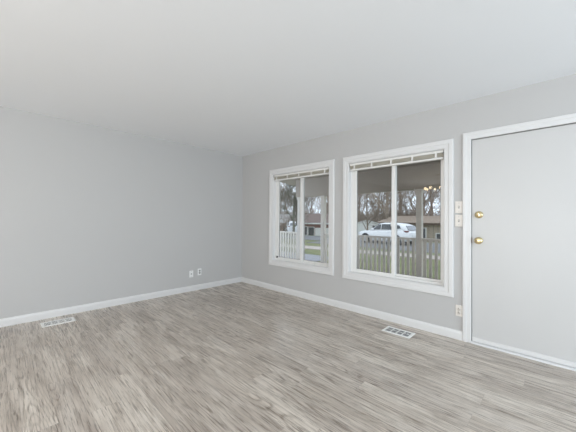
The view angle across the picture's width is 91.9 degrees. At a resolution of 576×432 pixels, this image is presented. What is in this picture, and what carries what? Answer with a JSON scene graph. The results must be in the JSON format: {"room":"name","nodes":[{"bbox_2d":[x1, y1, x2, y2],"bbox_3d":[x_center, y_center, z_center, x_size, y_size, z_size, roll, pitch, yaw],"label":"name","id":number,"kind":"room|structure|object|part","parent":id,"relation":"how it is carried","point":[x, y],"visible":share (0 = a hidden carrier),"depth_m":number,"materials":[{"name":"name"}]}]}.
{"room":"empty living room","nodes":[
{"label":"empty living room","id":0,"kind":"room"},
{"bbox_2d":[0,106,242,318],"bbox_3d":[-3.312,0.005,3.051,0.150,2.440,7.100,0,-1,44],"label":"wall","id":1,"kind":"structure","parent":0,"point":[89,213],"depth_m":3.79,"materials":[{"name":"grey paint"}]},
{"bbox_2d":[0,277,241,326],"bbox_3d":[-3.263,1.180,2.979,0.014,0.090,6.800,0,-1,44],"label":"baseboard","id":2,"kind":"structure","parent":1,"relation":"attached to","point":[31,317],"depth_m":3.77,"materials":[{"name":"white paint"}]},
{"bbox_2d":[0,0,575,156],"bbox_3d":[-0.444,-1.302,0.304,8.100,0.150,7.100,0,-1,44],"label":"ceiling","id":3,"kind":"structure","parent":0,"point":[242,78],"depth_m":2.14,"materials":[{"name":"white paint"}]},
{"bbox_2d":[0,282,575,431],"bbox_3d":[-0.466,1.313,0.270,8.100,0.200,7.100,0,-1,44],"label":"floor","id":4,"kind":"structure","parent":0,"point":[239,356],"depth_m":2.19,"materials":[{"name":"grey laminate"}]},
{"bbox_2d":[40,317,75,327],"bbox_3d":[-2.671,1.228,3.241,0.180,0.010,0.304,0,-1,44],"label":"floor vent","id":5,"kind":"object","parent":4,"relation":"in","point":[70,319],"visible":1,"depth_m":3.22,"materials":[{"name":"white metal"}]},
{"bbox_2d":[382,326,414,337],"bbox_3d":[1.199,1.258,3.033,0.304,0.010,0.180,0,-1,44],"label":"floor vent","id":6,"kind":"object","parent":4,"relation":"in","point":[389,329],"visible":1,"depth_m":3.02,"materials":[{"name":"white metal"}]},
{"bbox_2d":[242,74,575,330],"bbox_3d":[2.015,0.045,2.733,7.950,2.440,0.150,0,-1,44],"label":"wall","id":7,"kind":"structure","parent":0,"point":[554,97],"depth_m":3.42,"materials":[{"name":"grey paint"}]},
{"bbox_2d":[269,159,334,275],"bbox_3d":[0.215,0.022,4.467,1.360,1.648,0.180,0,-1,44],"label":"window","id":8,"kind":"structure","parent":7,"relation":"in","point":[275,259],"depth_m":4.46,"materials":[{"name":"white paint"}]},
{"bbox_3d":[0.026,0.025,4.655,0.590,1.424,0.030,0,-1,44],"label":"sash","id":9,"kind":"part","parent":8,"relation":"part of","materials":[{"name":"white plastic"}]},
{"bbox_2d":[274,167,328,180],"bbox_3d":[0.188,-0.656,4.442,1.170,0.098,0.052,0,-1,44],"label":"blind","id":10,"kind":"object","parent":8,"relation":"attached to","point":[322,171],"visible":0.92,"depth_m":4.37,"materials":[{"name":"white plastic"}]},
{"bbox_3d":[0.188,-0.617,4.441,1.152,0.021,0.049,0,-1,44],"label":"rail","id":11,"kind":"part","parent":10,"relation":"part of","materials":[{"name":"white plastic"}]},
{"bbox_3d":[0.234,0.022,4.486,1.168,1.456,0.088,0,-1,44],"label":"frame","id":12,"kind":"part","parent":8,"relation":"part of","materials":[{"name":"white plastic"}]},
{"bbox_3d":[0.437,0.024,4.306,0.582,1.424,0.028,0,-1,44],"label":"sash","id":13,"kind":"part","parent":8,"relation":"part of","materials":[{"name":"clear glass"}]},
{"bbox_2d":[241,277,461,340],"bbox_3d":[0.432,1.225,4.125,3.731,0.090,0.014,0,-1,44],"label":"baseboard","id":14,"kind":"structure","parent":7,"relation":"attached to","point":[448,332],"depth_m":3.54,"materials":[{"name":"white paint"}]},
{"bbox_2d":[342,138,453,297],"bbox_3d":[1.293,0.021,3.424,1.349,1.655,0.180,0,-1,44],"label":"window","id":15,"kind":"structure","parent":7,"relation":"in","point":[444,286],"depth_m":3.34,"materials":[{"name":"white paint"}]},
{"bbox_3d":[1.105,0.024,3.610,0.584,1.431,0.030,0,-1,44],"label":"sash","id":16,"kind":"part","parent":15,"relation":"part of","materials":[{"name":"white plastic"}]},
{"bbox_2d":[349,149,443,170],"bbox_3d":[1.266,-0.660,3.399,1.159,0.098,0.052,0,-1,44],"label":"blind","id":17,"kind":"object","parent":15,"relation":"attached to","point":[434,155],"visible":0.94,"depth_m":3.31,"materials":[{"name":"white plastic"}]},
{"bbox_3d":[1.265,-0.622,3.398,1.141,0.021,0.049,0,-1,44],"label":"rail","id":18,"kind":"part","parent":17,"relation":"part of","materials":[{"name":"white plastic"}]},
{"bbox_3d":[1.311,0.021,3.443,1.157,1.463,0.088,0,-1,44],"label":"frame","id":19,"kind":"part","parent":15,"relation":"part of","materials":[{"name":"white plastic"}]},
{"bbox_3d":[1.512,0.023,3.265,0.576,1.431,0.028,0,-1,44],"label":"sash","id":20,"kind":"part","parent":15,"relation":"part of","materials":[{"name":"white plastic"}]},
{"bbox_2d":[455,201,461,212],"bbox_3d":[1.758,-0.091,2.867,0.068,0.122,0.018,0,-1,44],"label":"light switch","id":21,"kind":"object","parent":7,"relation":"attached to","point":[458,204],"visible":1,"depth_m":2.87,"materials":[{"name":"beige plastic"}]},
{"bbox_2d":[455,215,461,226],"bbox_3d":[1.756,0.048,2.865,0.068,0.122,0.018,0,-1,44],"label":"light switch","id":22,"kind":"object","parent":7,"relation":"attached to","point":[458,218],"visible":1,"depth_m":2.87,"materials":[{"name":"beige plastic"}]},
{"bbox_2d":[456,305,461,316],"bbox_3d":[1.756,0.971,2.853,0.070,0.114,0.009,0,-1,44],"label":"wall outlet","id":23,"kind":"object","parent":7,"relation":"attached to","point":[458,307],"visible":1,"depth_m":2.85,"materials":[{"name":"beige plastic"}]},
{"bbox_2d":[462,113,575,342],"bbox_3d":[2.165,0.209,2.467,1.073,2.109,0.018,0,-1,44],"label":"trim","id":24,"kind":"structure","parent":7,"relation":"attached to","point":[569,118],"depth_m":2.80,"materials":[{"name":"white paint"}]},
{"bbox_2d":[471,123,575,367],"bbox_3d":[2.173,0.239,2.478,0.922,2.011,0.100,0,-1,44],"label":"door","id":25,"kind":"structure","parent":7,"relation":"in","point":[523,239],"depth_m":2.51,"materials":[{"name":"white paint"}]},
{"bbox_3d":[1.873,0.242,2.739,0.069,0.069,0.057,0,-1,44],"label":"knob","id":26,"kind":"part","parent":25,"relation":"part of","materials":[{"name":"gold metal"}]},
{"bbox_2d":[471,341,575,370],"bbox_3d":[2.207,1.254,2.506,0.925,0.020,0.172,0,-1,44],"label":"trim","id":27,"kind":"structure","parent":7,"relation":"attached to","point":[472,342],"depth_m":2.48,"materials":[{"name":"white paint"}]},
{"label":"outside","id":28,"kind":"structure","parent":0,"visible":0},
{"bbox_2d":[307,239,439,253],"bbox_3d":[14.544,2.078,13.842,29.500,0.070,7.200,0,-1,44],"label":"street","id":29,"kind":"structure","parent":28,"point":[318,242],"depth_m":19.28,"materials":[{"name":"grey asphalt"}]},
{"bbox_2d":[358,223,415,243],"bbox_3d":[7.578,1.311,21.289,1.897,1.612,4.441,1,-1,-36],"label":"parked car","id":30,"kind":"object","parent":29,"relation":"on","point":[382,229],"visible":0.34,"depth_m":20.30,"materials":[{"name":"white paint"}]},
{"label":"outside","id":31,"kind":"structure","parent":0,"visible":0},
{"bbox_2d":[284,234,320,240],"bbox_3d":[-13.372,2.220,42.515,50.500,0.065,4.800,0,-1,44],"label":"street","id":32,"kind":"structure","parent":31,"point":[318,238],"depth_m":27.45,"materials":[{"name":"grey asphalt"}]},
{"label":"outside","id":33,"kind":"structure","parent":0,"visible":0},
{"bbox_2d":[284,235,439,278],"bbox_3d":[12.336,3.397,62.254,160.000,1.450,99.850,0,-1,44],"label":"lawn","id":34,"kind":"structure","parent":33,"point":[307,251],"depth_m":12.32,"materials":[{"name":"green plant"}]},
{"bbox_2d":[280,214,292,233],"bbox_3d":[-0.144,2.056,59.762,10.400,5.060,8.930,0,-1,18],"label":"house","id":35,"kind":"structure","parent":34,"relation":"on","point":[280,214],"depth_m":57.20,"materials":[{"name":"white"}]},
{"bbox_2d":[280,210,292,233],"bbox_3d":[1.029,1.363,54.873,7.726,5.476,12.091,0,-1,33],"label":"leafless shrub","id":36,"kind":"object","parent":34,"relation":"on","point":[285,224],"visible":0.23,"depth_m":53.53,"materials":[{"name":"plant"}]},
{"bbox_2d":[281,185,293,213],"bbox_3d":[-0.642,-2.013,67.673,9.493,12.610,9.382,0,-1,31],"label":"bare tree","id":37,"kind":"object","parent":34,"relation":"on","point":[281,185],"visible":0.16,"depth_m":65.42,"materials":[{"name":"brown plant"}]},
{"bbox_2d":[286,221,296,234],"bbox_3d":[0.746,1.436,33.866,1.897,1.612,4.441,1,-1,-2],"label":"parked car","id":38,"kind":"object","parent":34,"relation":"on","point":[290,223],"visible":0.39,"depth_m":31.75,"materials":[{"name":"white paint"}]},
{"bbox_2d":[282,194,307,223],"bbox_3d":[1.650,-0.786,53.879,7.376,9.773,5.758,1,-1,-21],"label":"bare tree","id":39,"kind":"object","parent":34,"relation":"on","point":[287,194],"visible":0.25,"depth_m":53.39,"materials":[{"name":"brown plant"}]},
{"bbox_2d":[280,183,320,235],"bbox_3d":[0.089,-1.883,28.619,7.625,8.406,7.246,0,-1,21],"label":"bare tree","id":40,"kind":"object","parent":34,"relation":"on","point":[287,190],"visible":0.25,"depth_m":29.42,"materials":[{"name":"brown plant"}]},
{"bbox_2d":[291,192,319,211],"bbox_3d":[5.848,-3.021,69.611,8.739,14.766,9.364,0,-1,27],"label":"bare tree","id":41,"kind":"object","parent":34,"relation":"on","point":[294,192],"visible":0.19,"depth_m":70.17,"materials":[{"name":"plant"}]},
{"bbox_2d":[295,214,328,235],"bbox_3d":[4.787,2.047,46.293,7.300,4.810,7.930,0,-1,9],"label":"house","id":42,"kind":"structure","parent":34,"relation":"on","point":[314,228],"depth_m":42.93,"materials":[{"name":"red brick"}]},
{"bbox_3d":[3.562,2.723,42.874,0.850,1.950,0.015,0,-1,9],"label":"pane","id":43,"kind":"part","parent":42,"relation":"part of","materials":[{"name":"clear glass"}]},
{"bbox_3d":[5.440,2.860,42.591,2.400,1.900,0.015,0,-1,9],"label":"panel","id":44,"kind":"part","parent":42,"relation":"part of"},
{"bbox_2d":[305,196,320,213],"bbox_3d":[3.784,-0.489,51.338,5.377,9.125,6.887,0,-1,6],"label":"bare tree","id":45,"kind":"object","parent":34,"relation":"on","point":[319,196],"visible":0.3,"depth_m":50.39,"materials":[{"name":"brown plant"}]},
{"bbox_2d":[358,220,378,234],"bbox_3d":[8.954,1.934,31.584,3.070,3.035,1.820,0,-1,16],"label":"shed","id":46,"kind":"object","parent":34,"relation":"on","point":[361,227],"visible":0.32,"depth_m":30.90,"materials":[{"name":"white"}]},
{"bbox_2d":[358,193,389,220],"bbox_3d":[13.842,-0.886,43.239,7.475,9.905,5.836,1,-1,-44],"label":"bare tree","id":47,"kind":"object","parent":34,"relation":"on","point":[380,198],"visible":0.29,"depth_m":43.06,"materials":[{"name":"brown plant"}]},
{"bbox_2d":[358,208,390,221],"bbox_3d":[14.331,0.924,46.468,7.987,6.365,11.350,0,-1,44],"label":"leafless shrub","id":48,"kind":"object","parent":34,"relation":"on","point":[363,208],"visible":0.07,"depth_m":44.52,"materials":[{"name":"brown plant"}]},
{"bbox_2d":[362,192,389,217],"bbox_3d":[11.095,-4.837,36.432,14.280,17.690,11.864,0,-1,29],"label":"bare tree","id":49,"kind":"object","parent":34,"relation":"on","point":[387,193],"visible":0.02,"depth_m":36.90,"materials":[{"name":"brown plant"}]},
{"bbox_2d":[358,192,398,231],"bbox_3d":[8.213,-2.240,28.644,5.719,9.706,7.325,1,-1,-15],"label":"bare tree","id":50,"kind":"object","parent":34,"relation":"on","point":[364,194],"visible":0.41,"depth_m":28.13,"materials":[{"name":"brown plant"}]},
{"bbox_2d":[359,191,409,219],"bbox_3d":[16.044,-2.278,44.479,9.541,12.824,9.654,1,-1,-21],"label":"bare tree","id":51,"kind":"object","parent":34,"relation":"on","point":[401,191],"visible":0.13,"depth_m":42.44,"materials":[{"name":"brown plant"}]},
{"bbox_2d":[361,190,413,216],"bbox_3d":[17.677,-2.535,48.392,10.811,13.393,8.982,1,-1,-22],"label":"bare tree","id":52,"kind":"object","parent":34,"relation":"on","point":[413,190],"visible":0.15,"depth_m":48.04,"materials":[{"name":"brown plant"}]},
{"bbox_2d":[369,203,407,220],"bbox_3d":[18.115,0.911,45.050,11.448,6.420,7.663,1,-1,-6],"label":"leafless shrub","id":53,"kind":"object","parent":34,"relation":"on","point":[398,203],"visible":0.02,"depth_m":45.25,"materials":[{"name":"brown plant"}]},
{"bbox_2d":[376,216,439,242],"bbox_3d":[22.390,1.957,26.341,25.300,4.014,9.430,0,-1,44],"label":"house","id":54,"kind":"structure","parent":34,"relation":"on","point":[431,224],"depth_m":28.58,"materials":[{"name":"beige"}]},
{"bbox_2d":[383,189,439,212],"bbox_3d":[17.411,-3.004,36.279,11.325,14.030,9.409,1,-1,-30],"label":"bare tree","id":55,"kind":"object","parent":34,"relation":"on","point":[428,190],"visible":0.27,"depth_m":36.59,"materials":[{"name":"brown plant"}]},
{"bbox_2d":[384,189,439,215],"bbox_3d":[15.959,-3.431,36.001,11.146,14.981,11.277,1,-1,-21],"label":"bare tree","id":56,"kind":"object","parent":34,"relation":"on","point":[414,213],"visible":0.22,"depth_m":36.11,"materials":[{"name":"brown plant"}]},
{"bbox_2d":[397,192,439,215],"bbox_3d":[22.026,-2.218,47.499,9.754,12.924,7.615,0,-1,39],"label":"bare tree","id":57,"kind":"object","parent":34,"relation":"on","point":[397,192],"visible":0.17,"depth_m":47.13,"materials":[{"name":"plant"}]},
{"bbox_2d":[398,204,438,215],"bbox_3d":[24.448,0.506,54.516,10.874,7.708,17.017,0,-1,25],"label":"leafless shrub","id":58,"kind":"object","parent":34,"relation":"on","point":[430,204],"visible":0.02,"depth_m":52.17,"materials":[{"name":"plant"}]},
{"bbox_2d":[413,189,435,215],"bbox_3d":[20.698,-3.671,43.664,9.935,15.665,9.271,0,-1,14],"label":"bare tree","id":59,"kind":"object","parent":34,"relation":"on","point":[429,189],"visible":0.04,"depth_m":43.46,"materials":[{"name":"plant"}]},
{"bbox_2d":[409,189,439,213],"bbox_3d":[25.830,-4.065,51.015,9.918,16.758,10.628,0,-1,24],"label":"bare tree","id":60,"kind":"object","parent":34,"relation":"on","point":[427,189],"visible":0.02,"depth_m":50.41,"materials":[{"name":"plant"}]},
{"bbox_2d":[426,189,439,215],"bbox_3d":[21.671,-0.653,36.558,7.076,9.376,5.524,0,-1,13],"label":"bare tree","id":61,"kind":"object","parent":34,"relation":"on","point":[426,189],"visible":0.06,"depth_m":36.29,"materials":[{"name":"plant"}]},
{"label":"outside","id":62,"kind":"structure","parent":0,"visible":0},
{"bbox_2d":[280,160,439,185],"bbox_3d":[2.193,-1.048,4.288,7.950,0.330,2.300,0,-1,44],"label":"ceiling","id":63,"kind":"structure","parent":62,"point":[292,182],"depth_m":5.64,"materials":[{"name":"grey paint"}]},
{"bbox_2d":[296,163,439,196],"bbox_3d":[2.909,-0.715,4.631,7.400,0.455,0.140,0,-1,44],"label":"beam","id":64,"kind":"structure","parent":63,"relation":"attached to","point":[426,176],"depth_m":5.47,"materials":[{"name":"grey paint"}]},
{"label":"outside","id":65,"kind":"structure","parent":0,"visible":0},
{"bbox_3d":[1.485,1.437,4.732,9.600,0.060,2.030,0,-1,44],"label":"floor","id":66,"kind":"structure","parent":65,"visible":0},
{"bbox_2d":[280,231,296,258],"bbox_3d":[-0.524,0.909,7.919,2.184,0.985,0.090,0,-1,44],"label":"porch railing","id":67,"kind":"object","parent":66,"relation":"on","point":[281,232],"visible":0.15,"depth_m":7.37,"materials":[{"name":"paint"}]},
{"bbox_2d":[297,197,299,258],"bbox_3d":[0.303,0.476,7.128,0.120,1.905,0.124,0,-1,44],"label":"porch post","id":68,"kind":"object","parent":66,"relation":"on","point":[298,198],"visible":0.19,"depth_m":7.09,"materials":[{"name":"paint"}]},
{"bbox_2d":[320,196,326,262],"bbox_3d":[0.840,0.473,6.608,0.120,1.905,0.124,0,-1,44],"label":"porch post","id":69,"kind":"object","parent":66,"relation":"on","point":[323,198],"visible":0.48,"depth_m":6.57,"materials":[{"name":"paint"}]},
{"bbox_2d":[324,233,415,275],"bbox_3d":[1.619,0.900,5.846,2.070,0.985,0.090,0,-1,44],"label":"porch railing","id":70,"kind":"object","parent":66,"relation":"on","point":[325,234],"visible":0.34,"depth_m":5.54,"materials":[{"name":"paint"}]},
{"bbox_3d":[1.623,0.425,5.852,2.070,0.035,0.090,0,-1,44],"label":"rail","id":71,"kind":"part","parent":70,"relation":"part of","materials":[{"name":"paint"}]},
{"bbox_2d":[415,189,423,276],"bbox_3d":[2.405,0.467,5.095,0.120,1.905,0.124,0,-1,44],"label":"porch post","id":72,"kind":"object","parent":66,"relation":"on","point":[419,192],"visible":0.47,"depth_m":5.06,"materials":[{"name":"paint"}]},
{"bbox_2d":[422,238,439,278],"bbox_3d":[3.279,0.893,4.240,2.334,0.985,0.090,0,-1,44],"label":"porch railing","id":73,"kind":"object","parent":66,"relation":"on","point":[425,240],"visible":0.2,"depth_m":4.94,"materials":[{"name":"paint"}]},
{"bbox_3d":[3.283,0.418,4.246,2.334,0.035,0.090,0,-1,44],"label":"rail","id":74,"kind":"part","parent":73,"relation":"part of","materials":[{"name":"paint"}]},
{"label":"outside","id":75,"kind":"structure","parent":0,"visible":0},
{"bbox_2d":[284,244,439,259],"bbox_3d":[4.404,2.002,15.234,34.367,0.090,1.491,0,-1,38],"label":"sidewalk","id":76,"kind":"structure","parent":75,"point":[306,247],"depth_m":14.91,"materials":[{"name":"concrete"}]},
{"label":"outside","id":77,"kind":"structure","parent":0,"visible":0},
{"bbox_2d":[284,251,327,260],"bbox_3d":[-2.788,1.939,14.192,9.100,0.070,5.200,0,-1,44],"label":"driveway","id":78,"kind":"structure","parent":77,"point":[310,257],"depth_m":12.89,"materials":[{"name":"concrete"}]}
]}

